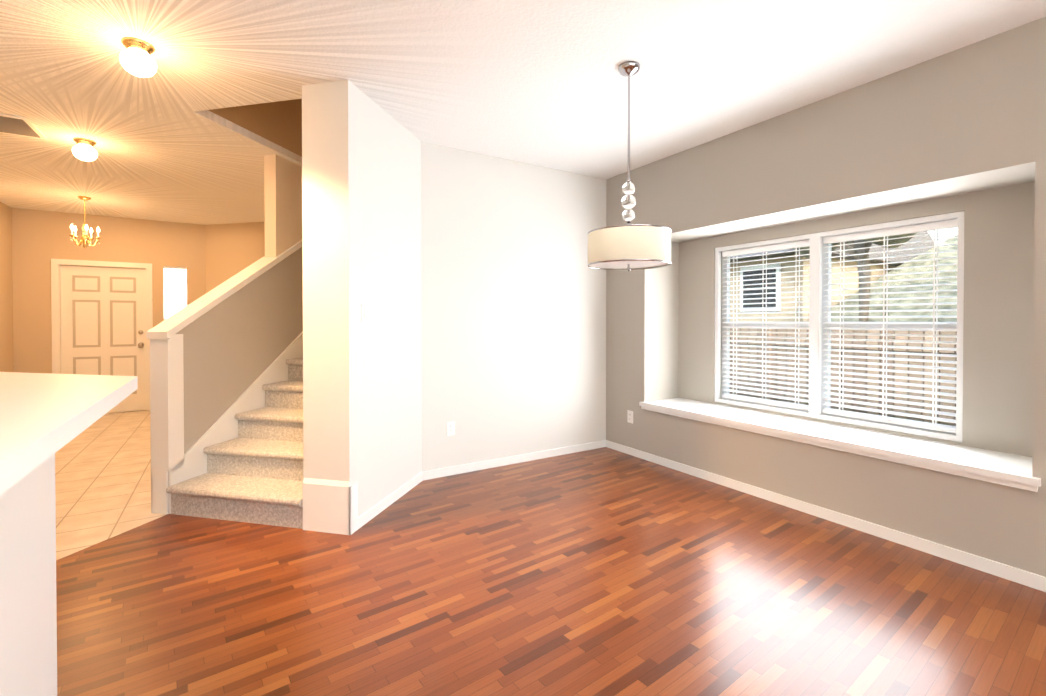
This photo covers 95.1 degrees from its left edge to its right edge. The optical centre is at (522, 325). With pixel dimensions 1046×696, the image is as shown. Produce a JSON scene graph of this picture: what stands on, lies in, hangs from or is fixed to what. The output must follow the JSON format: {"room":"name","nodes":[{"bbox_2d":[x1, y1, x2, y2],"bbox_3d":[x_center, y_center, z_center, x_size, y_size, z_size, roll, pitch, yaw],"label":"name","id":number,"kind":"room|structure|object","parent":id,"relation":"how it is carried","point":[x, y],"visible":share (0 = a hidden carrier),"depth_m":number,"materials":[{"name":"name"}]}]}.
{"room":"empty dining room","nodes":[
{"label":"empty dining room","id":0,"kind":"room"},
{"bbox_2d":[0,202,12,371],"bbox_3d":[-3.657,-0.092,1.391,0.120,2.740,11.400,0,1,-32],"label":"wall","id":1,"kind":"structure","parent":0,"point":[6,322],"depth_m":5.95,"materials":[{"name":"beige paint"}]},
{"bbox_2d":[0,454,56,695],"bbox_3d":[-0.644,0.781,0.063,0.120,1.020,3.345,0,1,-32],"label":"wall","id":2,"kind":"structure","parent":0,"point":[28,633],"depth_m":1.31,"materials":[{"name":"white paint"}]},
{"bbox_2d":[0,372,137,495],"bbox_3d":[-1.751,0.242,0.473,1.880,0.050,5.220,0,1,-32],"label":"countertop","id":3,"kind":"structure","parent":2,"relation":"on","point":[44,417],"depth_m":1.21,"materials":[{"name":"white laminate"}]},
{"bbox_2d":[12,208,205,372],"bbox_3d":[-5.695,-0.143,6.749,2.330,2.740,0.150,0,1,-32],"label":"wall","id":4,"kind":"structure","parent":0,"point":[41,239],"depth_m":6.40,"materials":[{"name":"beige paint"}]},
{"bbox_2d":[51,259,152,412],"bbox_3d":[-5.818,0.170,6.665,1.060,2.115,0.168,0,1,-32],"label":"door frame","id":5,"kind":"structure","parent":4,"relation":"attached to","point":[56,310],"depth_m":6.41,"materials":[{"name":"white wood"}]},
{"bbox_2d":[60,265,146,412],"bbox_3d":[-5.801,0.205,6.639,0.906,2.030,0.100,0,1,-32],"label":"door","id":6,"kind":"structure","parent":4,"relation":"in","point":[103,320],"depth_m":6.66,"materials":[{"name":"white paint"}]},
{"bbox_2d":[163,266,186,320],"bbox_3d":[-5.133,-0.467,7.063,0.280,0.800,0.117,0,1,-32],"label":"sidelight window","id":7,"kind":"structure","parent":4,"relation":"in","point":[175,289],"depth_m":7.08,"materials":[{"name":"white glass"}]},
{"bbox_2d":[55,410,166,559],"bbox_3d":[-2.168,1.274,4.951,6.400,0.060,6.956,0,1,-32],"label":"floor","id":8,"kind":"structure","parent":0,"point":[103,477],"depth_m":3.82,"materials":[{"name":"beige tile"}]},
{"bbox_2d":[147,154,302,497],"bbox_3d":[-2.050,-0.125,4.840,0.170,2.740,3.409,0,1,13],"label":"wall","id":9,"kind":"structure","parent":0,"point":[241,331],"depth_m":3.86,"materials":[{"name":"beige paint"}]},
{"bbox_2d":[150,334,183,513],"bbox_3d":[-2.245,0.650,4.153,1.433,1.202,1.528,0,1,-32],"label":"newel post","id":10,"kind":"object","parent":9,"relation":"attached to","point":[167,401],"depth_m":3.20,"materials":[{"name":"white wood"}]},
{"bbox_2d":[169,331,302,513],"bbox_3d":[-1.982,-0.048,4.837,0.015,2.586,3.384,0,1,13],"label":"trim","id":11,"kind":"structure","parent":9,"relation":"attached to","point":[223,427],"depth_m":3.69,"materials":[{"name":"white wood"}]},
{"bbox_2d":[205,222,264,292],"bbox_3d":[-2.646,-0.144,6.789,4.874,2.740,0.120,0,1,13],"label":"wall","id":12,"kind":"structure","parent":0,"point":[232,249],"depth_m":7.11,"materials":[{"name":"beige paint"}]},
{"bbox_2d":[208,99,301,156],"bbox_3d":[-1.439,-2.855,4.761,1.180,2.600,3.434,0,1,13],"label":"wall","id":13,"kind":"structure","parent":0,"point":[279,123],"depth_m":4.06,"materials":[{"name":"beige paint"}]},
{"bbox_2d":[302,80,421,516],"bbox_3d":[-0.767,-0.125,4.811,0.320,2.740,3.884,0,1,13],"label":"wall","id":14,"kind":"structure","parent":0,"point":[361,244],"depth_m":3.00,"materials":[{"name":"white paint"}]},
{"bbox_2d":[303,440,1045,591],"bbox_3d":[1.279,1.117,1.479,2.921,0.320,6.307,0,1,-32],"label":"baseboard","id":15,"kind":"structure","parent":14,"relation":"attached to","point":[330,506],"depth_m":2.94,"materials":[{"name":"white wood"}]},
{"bbox_2d":[421,141,605,471],"bbox_3d":[-0.082,-0.122,4.474,2.050,2.740,0.250,0,1,-32],"label":"wall","id":16,"kind":"structure","parent":0,"point":[513,323],"depth_m":4.29,"materials":[{"name":"white paint"}]},
{"bbox_2d":[447,421,454,435],"bbox_3d":[-0.603,0.863,4.005,0.072,0.116,0.010,0,1,-32],"label":"electrical outlet","id":17,"kind":"object","parent":16,"relation":"attached to","point":[450,428],"visible":1,"depth_m":4.00,"materials":[{"name":"white plastic"}]},
{"bbox_2d":[0,0,1045,224],"bbox_3d":[-0.961,-1.508,2.988,6.400,0.060,11.520,0,1,-32],"label":"ceiling","id":18,"kind":"structure","parent":0,"point":[543,83],"depth_m":2.80,"materials":[{"name":"paint"}]},
{"bbox_2d":[0,113,46,139],"bbox_3d":[-3.913,-1.475,3.433,0.620,0.013,0.460,0,1,-32],"label":"ceiling vent","id":19,"kind":"object","parent":18,"relation":"in","point":[18,125],"visible":1,"depth_m":3.55,"materials":[{"name":"white metal"}]},
{"bbox_2d":[69,196,100,247],"bbox_3d":[-5.122,-1.203,5.605,0.269,0.600,0.280,0,1,-32],"label":"chandelier","id":20,"kind":"object","parent":18,"relation":"hanging from","point":[84,238],"visible":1,"depth_m":5.58,"materials":[{"name":"gold metal"}]},
{"bbox_2d":[72,137,97,161],"bbox_3d":[-3.521,-1.406,3.844,0.156,0.160,0.156,0,1,-32],"label":"flush-mount light","id":21,"kind":"object","parent":18,"relation":"attached to","point":[83,149],"visible":1,"depth_m":3.80,"materials":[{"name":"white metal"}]},
{"bbox_2d":[119,37,156,77],"bbox_3d":[-2.016,-1.393,2.508,0.156,0.160,0.156,0,1,-32],"label":"flush-mount light","id":22,"kind":"object","parent":18,"relation":"attached to","point":[136,59],"visible":1,"depth_m":2.46,"materials":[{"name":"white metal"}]},
{"bbox_2d":[588,61,670,271],"bbox_3d":[0.605,-0.892,2.732,0.466,1.166,0.466,0,1,-32],"label":"pendant lamp","id":23,"kind":"object","parent":18,"relation":"hanging from","point":[629,246],"visible":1,"depth_m":2.58,"materials":[{"name":"white fabric"}]},
{"bbox_2d":[56,447,1045,695],"bbox_3d":[-0.814,1.295,2.779,6.400,0.060,10.964,0,1,-32],"label":"floor","id":24,"kind":"structure","parent":0,"point":[604,571],"depth_m":2.19,"materials":[{"name":"brown wood"}]},
{"bbox_2d":[166,358,303,528],"bbox_3d":[-1.482,0.106,4.703,1.016,2.280,3.414,0,1,13],"label":"stairs","id":25,"kind":"structure","parent":24,"relation":"on","point":[254,474],"depth_m":3.33,"materials":[{"name":"carpet"}]},
{"bbox_2d":[606,17,1045,576],"bbox_3d":[2.730,-0.103,2.515,0.650,2.740,6.550,0,1,-32],"label":"wall","id":26,"kind":"structure","parent":0,"point":[961,129],"depth_m":2.89,"materials":[{"name":"beige paint"}]},
{"bbox_2d":[627,410,632,422],"bbox_3d":[1.035,0.882,4.620,0.010,0.116,0.072,0,1,-32],"label":"electrical outlet","id":27,"kind":"object","parent":26,"relation":"attached to","point":[629,416],"visible":1,"depth_m":4.62,"materials":[{"name":"white plastic"}]},
{"bbox_2d":[715,211,963,441],"bbox_3d":[2.278,0.001,3.678,0.148,1.406,1.736,0,1,-32],"label":"window","id":28,"kind":"structure","parent":26,"relation":"in","point":[817,309],"depth_m":3.63,"materials":[{"name":"white plastic"}]},
{"bbox_2d":[722,219,957,432],"bbox_3d":[2.273,-0.001,3.675,0.049,1.330,1.660,0,1,-32],"label":"window blinds","id":29,"kind":"object","parent":28,"relation":"attached to","point":[934,226],"visible":0.85,"depth_m":3.44,"materials":[{"name":"white plastic"}]},
{"bbox_2d":[639,398,1040,491],"bbox_3d":[1.988,0.755,3.510,0.505,0.065,2.590,0,1,-32],"label":"window sill","id":30,"kind":"structure","parent":26,"relation":"attached to","point":[1008,469],"depth_m":3.00,"materials":[{"name":"white wood"}]},
{"label":"outside","id":31,"kind":"structure","parent":0,"visible":0},
{"bbox_3d":[12.353,1.423,12.329,26.050,0.100,24.000,0,1,-32],"label":"ground","id":32,"kind":"structure","parent":31,"visible":0},
{"bbox_2d":[730,231,936,321],"bbox_3d":[7.188,-1.389,18.745,9.000,5.400,12.400,0,1,-32],"label":"house","id":33,"kind":"structure","parent":32,"relation":"on","point":[899,253],"depth_m":12.63,"materials":[{"name":"beige"}]},
{"bbox_2d":[730,328,956,425],"bbox_3d":[3.553,0.696,6.836,0.110,1.460,24.000,0,1,-32],"label":"fence","id":34,"kind":"object","parent":32,"relation":"on","point":[872,366],"depth_m":5.82,"materials":[{"name":"brown wood"}]},
{"bbox_2d":[791,233,915,321],"bbox_3d":[7.969,-1.768,5.241,4.850,6.664,11.589,0,1,-32],"label":"trees","id":35,"kind":"object","parent":32,"relation":"on","point":[869,244],"depth_m":8.66,"materials":[{"name":"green plant"}]},
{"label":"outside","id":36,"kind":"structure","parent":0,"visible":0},
{"bbox_2d":[831,235,957,321],"bbox_3d":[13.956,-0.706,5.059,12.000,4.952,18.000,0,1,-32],"label":"tree","id":37,"kind":"object","parent":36,"point":[923,288],"depth_m":10.96,"materials":[{"name":"green plant"}]}
]}

